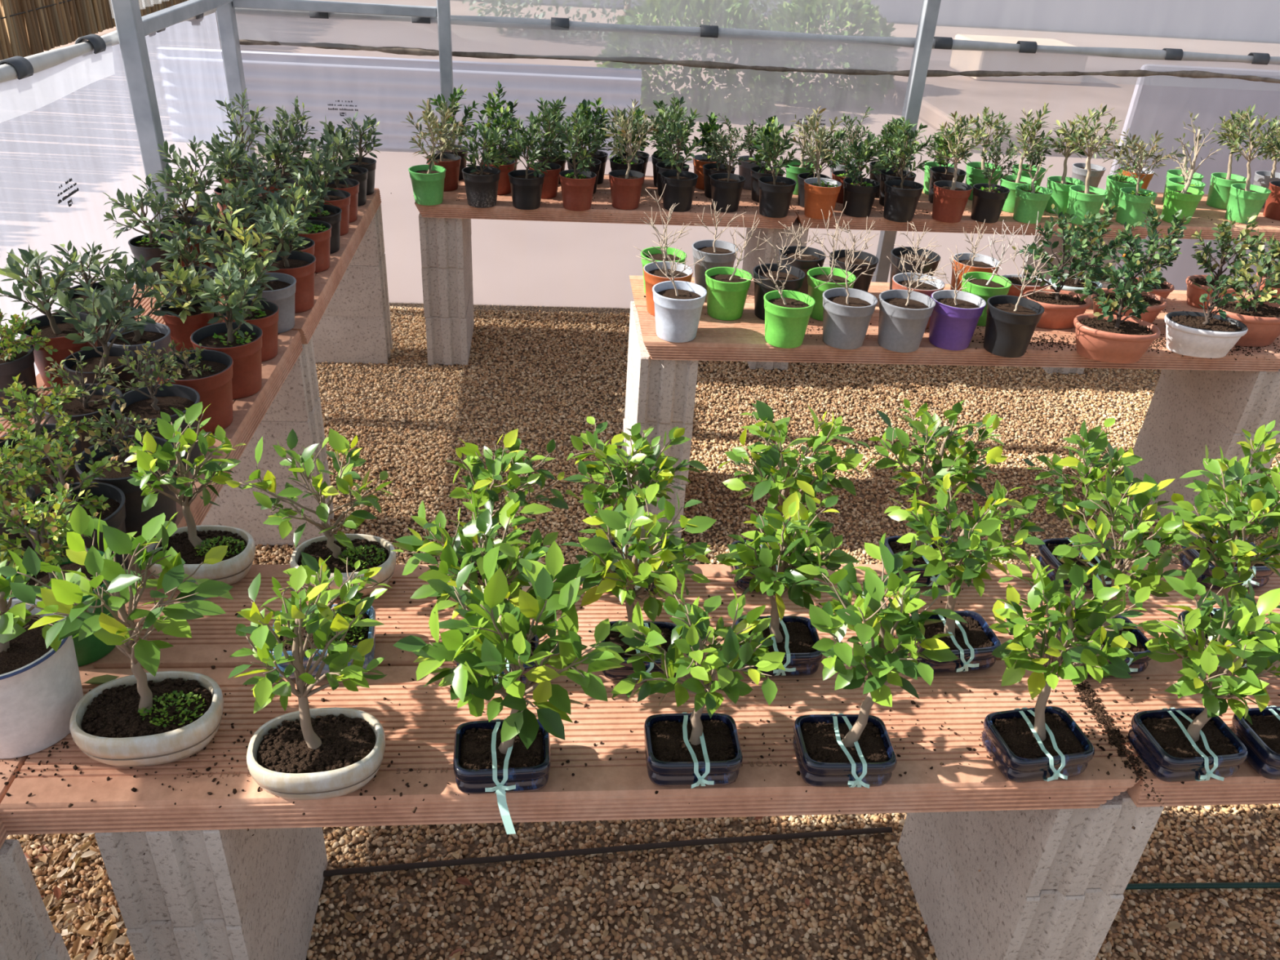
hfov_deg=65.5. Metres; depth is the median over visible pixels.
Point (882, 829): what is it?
hose
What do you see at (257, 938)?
concrete block
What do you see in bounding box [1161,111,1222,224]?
olive
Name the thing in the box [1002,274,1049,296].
pot
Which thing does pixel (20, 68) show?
pipe
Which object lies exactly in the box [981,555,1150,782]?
potted ficus
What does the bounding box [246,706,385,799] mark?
pot
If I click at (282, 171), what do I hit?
weeds
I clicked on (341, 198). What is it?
pot
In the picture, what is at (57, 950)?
concrete block
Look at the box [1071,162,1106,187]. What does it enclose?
pot
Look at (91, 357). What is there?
pot
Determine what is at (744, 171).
pot
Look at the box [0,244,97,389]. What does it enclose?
sapling
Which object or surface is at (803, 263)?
pot
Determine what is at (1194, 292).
pot
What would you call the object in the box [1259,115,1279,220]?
olive
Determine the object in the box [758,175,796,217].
pot
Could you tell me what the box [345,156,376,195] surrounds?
pot
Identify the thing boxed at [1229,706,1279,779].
pot
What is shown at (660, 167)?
pot
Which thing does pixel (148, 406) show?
pot
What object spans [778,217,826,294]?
potted plant
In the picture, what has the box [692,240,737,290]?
pot
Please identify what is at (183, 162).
sapling
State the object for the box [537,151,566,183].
pot
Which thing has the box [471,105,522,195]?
sapling
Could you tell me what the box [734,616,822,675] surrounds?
pot
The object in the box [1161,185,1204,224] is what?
pot
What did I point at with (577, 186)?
pot
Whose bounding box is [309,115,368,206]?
sapling
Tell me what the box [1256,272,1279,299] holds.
pot
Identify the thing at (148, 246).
pot
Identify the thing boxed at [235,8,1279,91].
trim
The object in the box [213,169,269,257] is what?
sapling
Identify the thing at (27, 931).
concrete block
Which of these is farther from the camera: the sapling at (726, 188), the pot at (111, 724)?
the sapling at (726, 188)
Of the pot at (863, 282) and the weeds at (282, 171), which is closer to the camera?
the pot at (863, 282)
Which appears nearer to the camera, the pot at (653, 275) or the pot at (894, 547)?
the pot at (894, 547)
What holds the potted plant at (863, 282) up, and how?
on the board at (1176, 299)
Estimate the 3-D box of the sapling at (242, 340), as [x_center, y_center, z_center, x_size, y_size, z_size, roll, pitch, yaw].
[-0.872,-0.319,2.111,0.155,0.275,0.144,-13,35,-26]
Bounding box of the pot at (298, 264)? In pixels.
[260,250,315,313]
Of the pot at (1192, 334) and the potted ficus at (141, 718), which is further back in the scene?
the pot at (1192, 334)
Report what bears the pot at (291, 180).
on the sapling at (275, 152)
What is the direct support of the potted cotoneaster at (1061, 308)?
on the board at (742, 339)
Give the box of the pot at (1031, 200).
[1013,184,1052,223]
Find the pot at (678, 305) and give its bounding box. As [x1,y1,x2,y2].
[652,280,706,342]
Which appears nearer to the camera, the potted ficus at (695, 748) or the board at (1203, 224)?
the potted ficus at (695, 748)
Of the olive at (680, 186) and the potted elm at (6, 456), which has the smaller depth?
the potted elm at (6, 456)
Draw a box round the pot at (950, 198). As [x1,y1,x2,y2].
[932,180,973,222]
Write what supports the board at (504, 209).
on the concrete block at (444, 242)
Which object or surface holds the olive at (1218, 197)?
on the board at (1202, 205)
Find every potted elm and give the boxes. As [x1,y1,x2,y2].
[0,308,58,414]
[0,371,103,494]
[0,424,74,578]
[0,429,129,569]
[0,482,118,666]
[27,349,125,453]
[74,398,176,537]
[101,341,200,475]
[143,339,233,434]
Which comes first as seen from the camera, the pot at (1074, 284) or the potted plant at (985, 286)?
the potted plant at (985, 286)
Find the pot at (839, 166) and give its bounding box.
[830,157,864,179]
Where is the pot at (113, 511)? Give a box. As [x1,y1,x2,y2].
[17,481,128,569]
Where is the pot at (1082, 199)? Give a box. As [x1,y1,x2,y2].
[1066,185,1107,225]
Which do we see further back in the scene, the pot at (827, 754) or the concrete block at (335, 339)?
the concrete block at (335, 339)
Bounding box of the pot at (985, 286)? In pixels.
[961,271,1011,326]
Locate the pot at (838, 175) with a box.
[831,170,860,203]
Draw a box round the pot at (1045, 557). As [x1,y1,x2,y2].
[1036,537,1128,590]
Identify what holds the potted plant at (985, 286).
on the board at (742, 339)
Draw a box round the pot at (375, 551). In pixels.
[289,533,396,597]
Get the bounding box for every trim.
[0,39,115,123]
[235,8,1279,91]
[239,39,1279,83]
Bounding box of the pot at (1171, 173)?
[1162,169,1204,202]
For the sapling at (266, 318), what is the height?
0.272 m
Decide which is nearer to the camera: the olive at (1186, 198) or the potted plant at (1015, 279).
the potted plant at (1015, 279)
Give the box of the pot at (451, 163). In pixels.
[426,153,461,191]
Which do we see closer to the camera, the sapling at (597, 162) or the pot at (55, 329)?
the pot at (55, 329)
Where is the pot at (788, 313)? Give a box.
[763,289,815,348]
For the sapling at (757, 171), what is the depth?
3.66 m
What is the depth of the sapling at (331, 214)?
2.90 m
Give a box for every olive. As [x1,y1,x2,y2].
[400,97,459,205]
[421,97,467,191]
[459,123,516,208]
[506,111,559,209]
[525,96,573,198]
[537,99,567,183]
[600,98,661,209]
[606,106,648,172]
[645,94,690,197]
[648,98,695,186]
[656,105,702,211]
[748,115,802,217]
[785,112,814,195]
[788,106,844,219]
[797,125,844,207]
[836,132,885,217]
[869,116,907,197]
[876,116,915,205]
[928,110,989,222]
[962,106,1013,199]
[1000,102,1053,213]
[1013,155,1053,223]
[1044,115,1088,214]
[1057,103,1122,225]
[1071,115,1106,187]
[1099,127,1186,226]
[1116,139,1155,189]
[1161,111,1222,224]
[1162,133,1204,202]
[1163,163,1205,204]
[1206,108,1254,208]
[1220,103,1276,223]
[1253,115,1279,207]
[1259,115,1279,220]
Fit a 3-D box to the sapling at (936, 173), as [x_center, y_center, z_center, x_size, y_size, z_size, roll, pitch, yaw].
[1.169,-1.200,3.781,0.146,0.288,0.141,0,31,-5]
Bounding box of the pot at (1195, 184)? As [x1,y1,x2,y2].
[1163,177,1205,204]
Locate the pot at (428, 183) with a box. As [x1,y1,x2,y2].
[408,164,445,205]
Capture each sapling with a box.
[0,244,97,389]
[25,240,128,346]
[50,277,148,394]
[85,253,189,388]
[102,173,182,286]
[138,258,220,351]
[147,163,218,266]
[151,135,222,232]
[156,217,222,317]
[188,205,296,333]
[188,262,262,399]
[195,185,262,285]
[202,133,254,196]
[204,240,279,361]
[208,145,252,215]
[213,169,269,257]
[214,87,268,186]
[229,151,288,234]
[244,112,308,185]
[247,192,315,254]
[249,205,315,313]
[251,133,301,214]
[265,182,331,272]
[266,95,316,195]
[284,164,342,253]
[293,139,351,235]
[308,130,359,222]
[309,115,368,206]
[335,111,382,195]
[426,84,479,180]
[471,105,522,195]
[480,80,523,170]
[561,99,601,194]
[571,97,610,184]
[616,106,651,182]
[690,111,723,190]
[702,124,735,198]
[708,113,757,212]
[736,120,768,190]
[746,115,783,202]
[830,114,872,179]
[831,106,879,203]
[923,133,955,194]
[928,125,966,203]
[970,136,1021,222]
[1012,140,1053,186]
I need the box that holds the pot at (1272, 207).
[1262,180,1279,220]
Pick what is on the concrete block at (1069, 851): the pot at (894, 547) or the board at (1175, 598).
the board at (1175, 598)
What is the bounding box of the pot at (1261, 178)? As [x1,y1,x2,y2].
[1253,170,1279,207]
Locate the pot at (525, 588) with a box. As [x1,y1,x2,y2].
[448,551,532,608]
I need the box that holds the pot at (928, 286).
[892,272,945,329]
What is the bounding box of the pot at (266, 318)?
[222,299,279,361]
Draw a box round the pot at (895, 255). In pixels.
[889,246,940,289]
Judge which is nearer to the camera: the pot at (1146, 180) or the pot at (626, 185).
the pot at (626, 185)
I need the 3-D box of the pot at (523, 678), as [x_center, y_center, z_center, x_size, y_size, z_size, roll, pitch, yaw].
[-0.205,0.259,1.444,0.117,0.047,0.089,0,31,-5]
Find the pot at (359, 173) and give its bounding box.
[337,165,368,206]
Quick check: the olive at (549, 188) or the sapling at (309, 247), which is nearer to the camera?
the sapling at (309, 247)
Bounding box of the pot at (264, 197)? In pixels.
[244,195,287,234]
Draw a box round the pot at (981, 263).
[950,253,1000,290]
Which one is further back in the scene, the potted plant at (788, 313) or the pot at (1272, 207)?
the pot at (1272, 207)
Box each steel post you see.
[111,0,177,231]
[215,1,254,157]
[436,0,455,144]
[871,0,941,282]
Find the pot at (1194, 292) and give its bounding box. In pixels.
[1185,275,1245,309]
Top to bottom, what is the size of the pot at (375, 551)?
0.059 m
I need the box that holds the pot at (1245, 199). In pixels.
[1225,183,1271,223]
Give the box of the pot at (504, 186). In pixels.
[480,156,515,195]
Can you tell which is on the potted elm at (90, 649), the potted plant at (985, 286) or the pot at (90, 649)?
the pot at (90, 649)
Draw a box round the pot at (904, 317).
[877,289,935,352]
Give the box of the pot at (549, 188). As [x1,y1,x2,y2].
[528,162,561,198]
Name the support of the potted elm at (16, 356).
on the board at (39, 380)
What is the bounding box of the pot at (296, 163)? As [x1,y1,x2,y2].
[293,157,316,195]
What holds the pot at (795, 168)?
on the olive at (795, 168)
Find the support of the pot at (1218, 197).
on the olive at (1218, 197)
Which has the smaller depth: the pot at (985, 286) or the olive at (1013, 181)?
the pot at (985, 286)
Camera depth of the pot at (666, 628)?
1.44 m
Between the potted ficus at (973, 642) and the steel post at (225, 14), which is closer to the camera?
the potted ficus at (973, 642)
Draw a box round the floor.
[6,302,1279,959]
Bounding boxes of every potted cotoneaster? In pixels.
[1011,204,1113,328]
[1048,196,1125,300]
[1073,256,1160,363]
[1087,221,1179,323]
[1111,199,1192,299]
[1185,212,1266,309]
[1208,251,1279,346]
[1242,228,1279,299]
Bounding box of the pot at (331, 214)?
[306,204,342,253]
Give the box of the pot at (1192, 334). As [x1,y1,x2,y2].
[1164,311,1248,358]
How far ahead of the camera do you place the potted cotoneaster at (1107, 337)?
2.54 m
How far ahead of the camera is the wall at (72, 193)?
2.47 m
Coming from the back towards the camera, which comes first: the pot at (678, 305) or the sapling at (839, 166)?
the sapling at (839, 166)
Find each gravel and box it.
[6,306,1279,959]
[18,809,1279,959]
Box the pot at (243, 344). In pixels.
[190,321,262,399]
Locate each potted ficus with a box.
[0,503,233,767]
[0,549,83,759]
[124,401,255,585]
[225,428,396,597]
[227,551,387,799]
[259,556,391,678]
[391,487,559,684]
[392,540,625,834]
[446,428,581,608]
[560,483,716,679]
[562,416,708,591]
[589,577,785,788]
[713,491,860,675]
[718,400,863,591]
[792,533,968,788]
[857,398,1007,587]
[884,472,1045,673]
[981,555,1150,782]
[1022,417,1143,590]
[1051,464,1196,677]
[1127,570,1279,782]
[1160,444,1279,667]
[1177,419,1279,588]
[1229,604,1279,779]
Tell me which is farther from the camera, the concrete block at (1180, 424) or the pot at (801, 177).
the pot at (801, 177)
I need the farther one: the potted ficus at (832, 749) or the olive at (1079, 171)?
the olive at (1079, 171)
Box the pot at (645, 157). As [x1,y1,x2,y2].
[622,151,648,182]
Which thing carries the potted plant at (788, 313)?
on the board at (742, 339)
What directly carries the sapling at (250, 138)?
on the board at (145, 302)
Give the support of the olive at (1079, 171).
on the board at (924, 197)
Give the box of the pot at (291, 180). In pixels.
[263,176,301,214]
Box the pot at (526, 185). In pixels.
[507,169,544,209]
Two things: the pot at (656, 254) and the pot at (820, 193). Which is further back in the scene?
the pot at (820, 193)
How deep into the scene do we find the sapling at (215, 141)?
3.22 m
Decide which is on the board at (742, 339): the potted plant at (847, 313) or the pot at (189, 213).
the potted plant at (847, 313)
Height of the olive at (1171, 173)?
0.276 m
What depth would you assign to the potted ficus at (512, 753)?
1.17 m
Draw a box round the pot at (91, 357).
[62,346,135,394]
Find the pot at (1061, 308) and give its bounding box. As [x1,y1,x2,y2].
[1022,288,1091,328]
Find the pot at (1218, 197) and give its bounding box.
[1206,172,1246,208]
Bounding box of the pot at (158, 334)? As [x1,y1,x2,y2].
[106,322,170,388]
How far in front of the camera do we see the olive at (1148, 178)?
3.96 m
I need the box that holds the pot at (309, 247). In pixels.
[262,235,315,254]
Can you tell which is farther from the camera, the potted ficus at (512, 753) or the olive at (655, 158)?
the olive at (655, 158)
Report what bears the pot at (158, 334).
on the sapling at (157, 333)
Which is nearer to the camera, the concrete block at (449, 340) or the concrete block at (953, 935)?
the concrete block at (953, 935)
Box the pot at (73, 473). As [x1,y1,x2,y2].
[0,423,81,494]
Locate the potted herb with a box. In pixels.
[1102,161,1143,212]
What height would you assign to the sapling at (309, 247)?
0.254 m
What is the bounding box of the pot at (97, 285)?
[62,282,128,346]
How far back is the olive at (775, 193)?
3.49 m
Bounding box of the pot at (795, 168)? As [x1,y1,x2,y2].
[785,160,814,195]
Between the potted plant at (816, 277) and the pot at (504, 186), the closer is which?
the potted plant at (816, 277)
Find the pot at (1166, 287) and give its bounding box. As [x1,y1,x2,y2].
[1124,277,1174,299]
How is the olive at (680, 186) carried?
on the board at (504, 209)
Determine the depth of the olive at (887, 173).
3.69 m
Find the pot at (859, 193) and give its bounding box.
[843,177,879,217]
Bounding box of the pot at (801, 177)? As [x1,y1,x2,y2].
[797,173,830,207]
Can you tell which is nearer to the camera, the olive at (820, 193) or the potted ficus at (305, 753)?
the potted ficus at (305, 753)
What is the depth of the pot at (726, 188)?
3.55 m
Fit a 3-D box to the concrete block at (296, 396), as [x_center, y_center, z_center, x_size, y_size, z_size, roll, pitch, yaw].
[-1.055,-0.273,2.563,0.400,0.193,0.150,1,31,-5]
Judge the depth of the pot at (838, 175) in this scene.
3.74 m
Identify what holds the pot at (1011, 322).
on the potted plant at (1011, 321)
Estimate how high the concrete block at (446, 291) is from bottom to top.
0.193 m
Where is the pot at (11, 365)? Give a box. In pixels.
[0,339,38,414]
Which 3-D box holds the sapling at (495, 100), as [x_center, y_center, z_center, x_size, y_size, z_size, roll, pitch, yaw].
[-0.515,-1.289,3.687,0.166,0.351,0.135,0,31,-5]
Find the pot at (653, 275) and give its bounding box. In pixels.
[643,261,693,315]
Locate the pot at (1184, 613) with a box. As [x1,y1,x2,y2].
[1177,608,1275,667]
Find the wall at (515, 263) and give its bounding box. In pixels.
[240,0,1279,308]
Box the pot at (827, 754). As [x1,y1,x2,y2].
[792,714,897,786]
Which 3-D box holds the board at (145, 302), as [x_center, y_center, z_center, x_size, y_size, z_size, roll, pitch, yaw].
[-1.265,-0.698,3.012,0.258,0.047,1.305,0,31,-5]
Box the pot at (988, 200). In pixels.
[970,183,1009,222]
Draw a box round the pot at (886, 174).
[879,168,915,205]
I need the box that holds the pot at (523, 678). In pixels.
[456,631,539,684]
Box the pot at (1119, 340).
[1073,313,1160,363]
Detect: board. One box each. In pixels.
[0,339,174,437]
[0,659,1140,835]
[0,755,28,848]
[78,329,302,672]
[92,564,1055,669]
[131,193,262,324]
[213,187,381,344]
[414,186,797,228]
[457,173,751,196]
[629,275,1208,319]
[636,306,1279,371]
[790,196,1147,239]
[791,184,1103,207]
[1029,564,1279,657]
[1079,658,1279,807]
[1145,208,1279,241]
[1153,192,1264,212]
[1240,292,1252,297]
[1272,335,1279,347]
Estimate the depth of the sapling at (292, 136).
3.24 m
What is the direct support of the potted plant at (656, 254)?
on the board at (1176, 299)
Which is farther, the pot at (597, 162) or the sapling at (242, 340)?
the pot at (597, 162)
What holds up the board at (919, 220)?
on the concrete block at (766, 255)
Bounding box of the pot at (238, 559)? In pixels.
[146,524,255,585]
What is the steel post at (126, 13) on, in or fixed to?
on the floor
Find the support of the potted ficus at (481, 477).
on the board at (211, 635)
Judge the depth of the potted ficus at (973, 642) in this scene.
1.42 m
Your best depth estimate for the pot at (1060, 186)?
3.77 m
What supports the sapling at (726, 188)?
on the board at (504, 209)
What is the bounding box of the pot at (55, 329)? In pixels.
[22,311,97,389]
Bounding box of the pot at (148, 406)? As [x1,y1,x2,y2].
[111,383,200,475]
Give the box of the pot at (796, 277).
[752,263,805,319]
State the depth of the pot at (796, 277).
2.68 m
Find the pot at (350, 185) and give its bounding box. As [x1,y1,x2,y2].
[323,177,359,222]
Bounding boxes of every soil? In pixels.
[0,567,1279,871]
[391,186,1273,227]
[644,288,1279,363]
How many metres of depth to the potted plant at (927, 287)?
2.68 m
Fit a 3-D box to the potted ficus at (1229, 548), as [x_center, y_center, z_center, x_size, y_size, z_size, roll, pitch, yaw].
[0.887,0.120,1.487,0.220,0.359,0.172,0,31,-5]
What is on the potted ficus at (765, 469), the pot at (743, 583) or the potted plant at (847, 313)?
the pot at (743, 583)
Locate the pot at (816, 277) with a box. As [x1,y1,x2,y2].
[807,266,856,320]
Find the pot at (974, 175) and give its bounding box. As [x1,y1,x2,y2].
[965,161,1002,199]
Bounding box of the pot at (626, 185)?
[608,169,644,209]
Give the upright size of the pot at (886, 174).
0.118 m
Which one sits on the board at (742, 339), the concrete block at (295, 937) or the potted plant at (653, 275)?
the potted plant at (653, 275)
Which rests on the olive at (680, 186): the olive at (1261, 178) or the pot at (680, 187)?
the pot at (680, 187)
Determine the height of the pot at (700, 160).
0.109 m
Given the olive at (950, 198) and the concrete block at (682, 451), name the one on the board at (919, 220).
the olive at (950, 198)
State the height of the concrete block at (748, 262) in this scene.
0.193 m
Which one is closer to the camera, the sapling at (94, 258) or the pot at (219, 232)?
the sapling at (94, 258)
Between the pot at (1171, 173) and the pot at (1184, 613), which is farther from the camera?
the pot at (1171, 173)
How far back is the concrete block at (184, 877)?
1.30 m
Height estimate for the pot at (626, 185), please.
0.113 m
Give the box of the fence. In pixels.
[0,0,188,60]
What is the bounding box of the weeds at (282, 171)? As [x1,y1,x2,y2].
[266,167,302,185]
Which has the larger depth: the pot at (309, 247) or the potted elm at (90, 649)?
the pot at (309, 247)
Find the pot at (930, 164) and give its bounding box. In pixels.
[923,161,954,194]
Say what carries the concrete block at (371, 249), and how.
on the concrete block at (362, 291)
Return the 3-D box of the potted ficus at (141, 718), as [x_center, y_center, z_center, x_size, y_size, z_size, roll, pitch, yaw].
[-0.606,0.195,1.220,0.228,0.342,0.225,25,37,32]
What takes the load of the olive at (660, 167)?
on the board at (504, 209)
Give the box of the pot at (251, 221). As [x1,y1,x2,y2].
[222,213,268,257]
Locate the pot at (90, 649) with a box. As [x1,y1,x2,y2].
[5,547,118,666]
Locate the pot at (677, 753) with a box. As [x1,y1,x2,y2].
[644,712,742,786]
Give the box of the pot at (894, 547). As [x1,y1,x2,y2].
[880,535,964,587]
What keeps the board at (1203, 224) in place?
on the concrete block at (1054, 238)
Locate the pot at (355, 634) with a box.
[269,604,376,678]
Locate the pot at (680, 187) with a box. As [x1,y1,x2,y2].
[660,169,697,211]
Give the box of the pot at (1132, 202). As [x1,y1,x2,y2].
[1115,186,1157,226]
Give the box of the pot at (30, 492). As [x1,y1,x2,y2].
[0,481,35,578]
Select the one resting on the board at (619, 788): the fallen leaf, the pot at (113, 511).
the fallen leaf
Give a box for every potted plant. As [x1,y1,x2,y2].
[551,104,612,211]
[634,237,706,342]
[640,203,691,293]
[643,184,693,315]
[692,199,745,290]
[705,211,771,320]
[737,257,815,348]
[752,222,813,319]
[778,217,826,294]
[807,202,856,320]
[814,233,878,349]
[822,216,878,292]
[877,244,944,352]
[880,116,937,222]
[889,222,940,289]
[892,242,957,329]
[928,244,986,350]
[950,219,1007,290]
[961,219,1031,326]
[983,244,1059,357]
[1002,213,1060,296]
[1164,271,1248,358]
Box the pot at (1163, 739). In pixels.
[1127,706,1248,782]
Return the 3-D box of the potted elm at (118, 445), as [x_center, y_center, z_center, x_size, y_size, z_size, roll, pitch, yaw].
[-0.858,-0.021,1.668,0.151,0.222,0.151,0,31,-5]
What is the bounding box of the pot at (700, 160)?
[692,154,723,190]
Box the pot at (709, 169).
[702,163,735,198]
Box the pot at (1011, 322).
[983,295,1044,357]
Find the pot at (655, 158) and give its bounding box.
[651,153,682,186]
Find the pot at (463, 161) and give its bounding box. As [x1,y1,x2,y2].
[435,144,467,180]
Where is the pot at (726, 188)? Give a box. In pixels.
[710,173,745,212]
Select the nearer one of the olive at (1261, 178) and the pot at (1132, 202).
the pot at (1132, 202)
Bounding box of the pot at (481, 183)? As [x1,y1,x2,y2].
[462,165,500,208]
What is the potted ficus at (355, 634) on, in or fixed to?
on the board at (211, 635)
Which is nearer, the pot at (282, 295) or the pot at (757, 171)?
the pot at (282, 295)
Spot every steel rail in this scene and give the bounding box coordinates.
[141,0,232,35]
[232,0,437,17]
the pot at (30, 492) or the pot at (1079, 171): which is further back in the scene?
the pot at (1079, 171)
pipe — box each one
[0,7,217,82]
[234,7,1279,64]
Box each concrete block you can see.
[0,839,55,959]
[35,932,71,959]
[94,828,271,928]
[126,827,307,959]
[200,459,334,545]
[225,396,327,485]
[261,336,319,422]
[273,826,328,959]
[311,302,392,364]
[323,253,388,316]
[348,203,384,266]
[418,213,471,268]
[421,238,472,318]
[425,282,474,365]
[622,418,685,539]
[624,364,693,484]
[627,301,698,424]
[742,244,756,279]
[745,218,808,265]
[747,361,788,370]
[897,812,988,959]
[929,810,1124,959]
[985,791,1164,896]
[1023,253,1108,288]
[1034,235,1122,284]
[1042,367,1084,374]
[1127,427,1240,537]
[1142,373,1279,484]
[1160,368,1279,433]
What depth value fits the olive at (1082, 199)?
3.60 m
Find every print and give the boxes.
[327,100,358,115]
[795,115,825,124]
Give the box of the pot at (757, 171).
[750,165,783,202]
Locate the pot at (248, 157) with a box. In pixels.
[224,157,260,186]
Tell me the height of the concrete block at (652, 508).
0.193 m
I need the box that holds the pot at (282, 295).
[248,272,296,333]
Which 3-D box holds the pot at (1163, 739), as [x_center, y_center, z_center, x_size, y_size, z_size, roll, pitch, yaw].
[0.746,0.365,1.365,0.128,0.051,0.097,-2,31,-9]
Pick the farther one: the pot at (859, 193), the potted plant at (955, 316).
the pot at (859, 193)
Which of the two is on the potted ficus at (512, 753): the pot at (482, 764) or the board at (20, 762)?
the pot at (482, 764)
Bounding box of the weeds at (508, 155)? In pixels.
[487,150,518,170]
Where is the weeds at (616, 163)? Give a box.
[609,155,644,172]
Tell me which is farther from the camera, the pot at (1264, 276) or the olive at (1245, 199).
the olive at (1245, 199)
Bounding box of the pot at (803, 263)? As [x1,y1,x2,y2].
[778,245,826,294]
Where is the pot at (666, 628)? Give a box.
[600,621,680,679]
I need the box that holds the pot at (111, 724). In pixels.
[69,671,223,767]
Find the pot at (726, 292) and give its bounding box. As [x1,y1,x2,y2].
[705,266,752,320]
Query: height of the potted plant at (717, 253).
0.253 m
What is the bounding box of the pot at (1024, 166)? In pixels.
[1012,164,1046,186]
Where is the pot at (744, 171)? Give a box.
[737,155,768,190]
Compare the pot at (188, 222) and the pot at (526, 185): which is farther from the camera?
the pot at (526, 185)
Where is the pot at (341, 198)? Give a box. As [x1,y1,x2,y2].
[309,189,351,235]
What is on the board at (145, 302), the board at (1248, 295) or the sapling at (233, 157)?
the sapling at (233, 157)
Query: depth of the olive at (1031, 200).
3.63 m
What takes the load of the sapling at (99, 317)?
on the board at (39, 380)
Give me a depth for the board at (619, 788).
1.32 m
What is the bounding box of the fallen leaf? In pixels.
[84,674,118,684]
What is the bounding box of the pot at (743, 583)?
[729,540,785,591]
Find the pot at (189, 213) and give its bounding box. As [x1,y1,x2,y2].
[176,205,219,232]
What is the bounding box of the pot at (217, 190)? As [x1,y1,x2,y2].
[213,186,238,215]
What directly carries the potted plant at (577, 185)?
on the board at (504, 209)
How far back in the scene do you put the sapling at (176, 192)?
2.71 m
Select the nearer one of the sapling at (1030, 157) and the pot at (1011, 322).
the pot at (1011, 322)
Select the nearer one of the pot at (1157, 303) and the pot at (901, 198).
the pot at (1157, 303)
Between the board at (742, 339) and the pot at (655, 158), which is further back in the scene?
the pot at (655, 158)
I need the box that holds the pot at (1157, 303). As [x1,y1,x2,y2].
[1091,288,1167,323]
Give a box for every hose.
[323,826,892,876]
[1124,882,1279,889]
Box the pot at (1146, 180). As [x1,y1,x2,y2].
[1118,165,1155,189]
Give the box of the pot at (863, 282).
[829,249,878,292]
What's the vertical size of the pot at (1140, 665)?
0.051 m
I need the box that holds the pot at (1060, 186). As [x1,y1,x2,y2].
[1044,176,1084,214]
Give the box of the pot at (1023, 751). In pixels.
[981,706,1094,782]
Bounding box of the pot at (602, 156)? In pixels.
[578,150,608,184]
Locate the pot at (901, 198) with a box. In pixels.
[883,179,924,222]
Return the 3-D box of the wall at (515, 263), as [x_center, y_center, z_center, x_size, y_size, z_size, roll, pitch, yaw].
[1.136,-1.786,3.906,5.400,2.440,0.044,0,31,-5]
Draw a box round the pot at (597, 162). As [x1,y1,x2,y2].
[566,156,601,194]
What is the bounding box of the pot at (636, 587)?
[593,540,662,591]
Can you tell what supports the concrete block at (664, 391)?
on the concrete block at (682, 451)
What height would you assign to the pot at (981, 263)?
0.119 m
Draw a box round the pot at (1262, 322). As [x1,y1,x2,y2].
[1208,297,1279,346]
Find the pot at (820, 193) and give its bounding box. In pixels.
[804,177,841,219]
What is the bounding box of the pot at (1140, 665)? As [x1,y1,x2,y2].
[1057,615,1151,677]
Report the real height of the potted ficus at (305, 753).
0.316 m
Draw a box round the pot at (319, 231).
[287,219,331,272]
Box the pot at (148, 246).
[128,233,180,286]
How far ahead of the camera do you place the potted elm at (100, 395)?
1.83 m
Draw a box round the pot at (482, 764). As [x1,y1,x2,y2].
[453,719,551,794]
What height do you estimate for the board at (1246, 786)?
0.047 m
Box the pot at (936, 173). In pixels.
[928,166,966,203]
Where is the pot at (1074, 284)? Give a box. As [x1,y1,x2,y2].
[1048,275,1102,300]
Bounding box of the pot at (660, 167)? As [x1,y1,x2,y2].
[655,161,689,197]
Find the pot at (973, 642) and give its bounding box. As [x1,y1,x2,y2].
[909,610,1001,673]
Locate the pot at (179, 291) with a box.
[160,266,217,317]
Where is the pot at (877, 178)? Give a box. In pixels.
[869,160,903,197]
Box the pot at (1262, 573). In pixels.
[1177,537,1275,588]
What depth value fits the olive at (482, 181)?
3.40 m
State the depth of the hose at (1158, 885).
1.94 m
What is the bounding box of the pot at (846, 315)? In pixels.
[822,287,877,349]
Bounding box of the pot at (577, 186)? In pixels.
[559,169,596,211]
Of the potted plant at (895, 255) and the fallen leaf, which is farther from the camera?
the potted plant at (895, 255)
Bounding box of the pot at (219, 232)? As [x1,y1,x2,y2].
[202,229,257,285]
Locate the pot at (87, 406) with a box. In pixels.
[40,383,124,453]
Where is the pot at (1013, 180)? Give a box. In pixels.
[1000,174,1036,213]
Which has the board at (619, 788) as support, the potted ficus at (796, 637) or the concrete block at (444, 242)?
the potted ficus at (796, 637)
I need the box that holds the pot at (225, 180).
[219,170,254,196]
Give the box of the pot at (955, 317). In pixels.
[928,289,986,350]
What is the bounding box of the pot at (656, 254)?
[640,246,686,293]
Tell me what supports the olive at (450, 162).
on the board at (504, 209)
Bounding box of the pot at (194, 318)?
[159,297,213,351]
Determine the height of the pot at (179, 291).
0.114 m
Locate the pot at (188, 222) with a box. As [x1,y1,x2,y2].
[160,217,211,266]

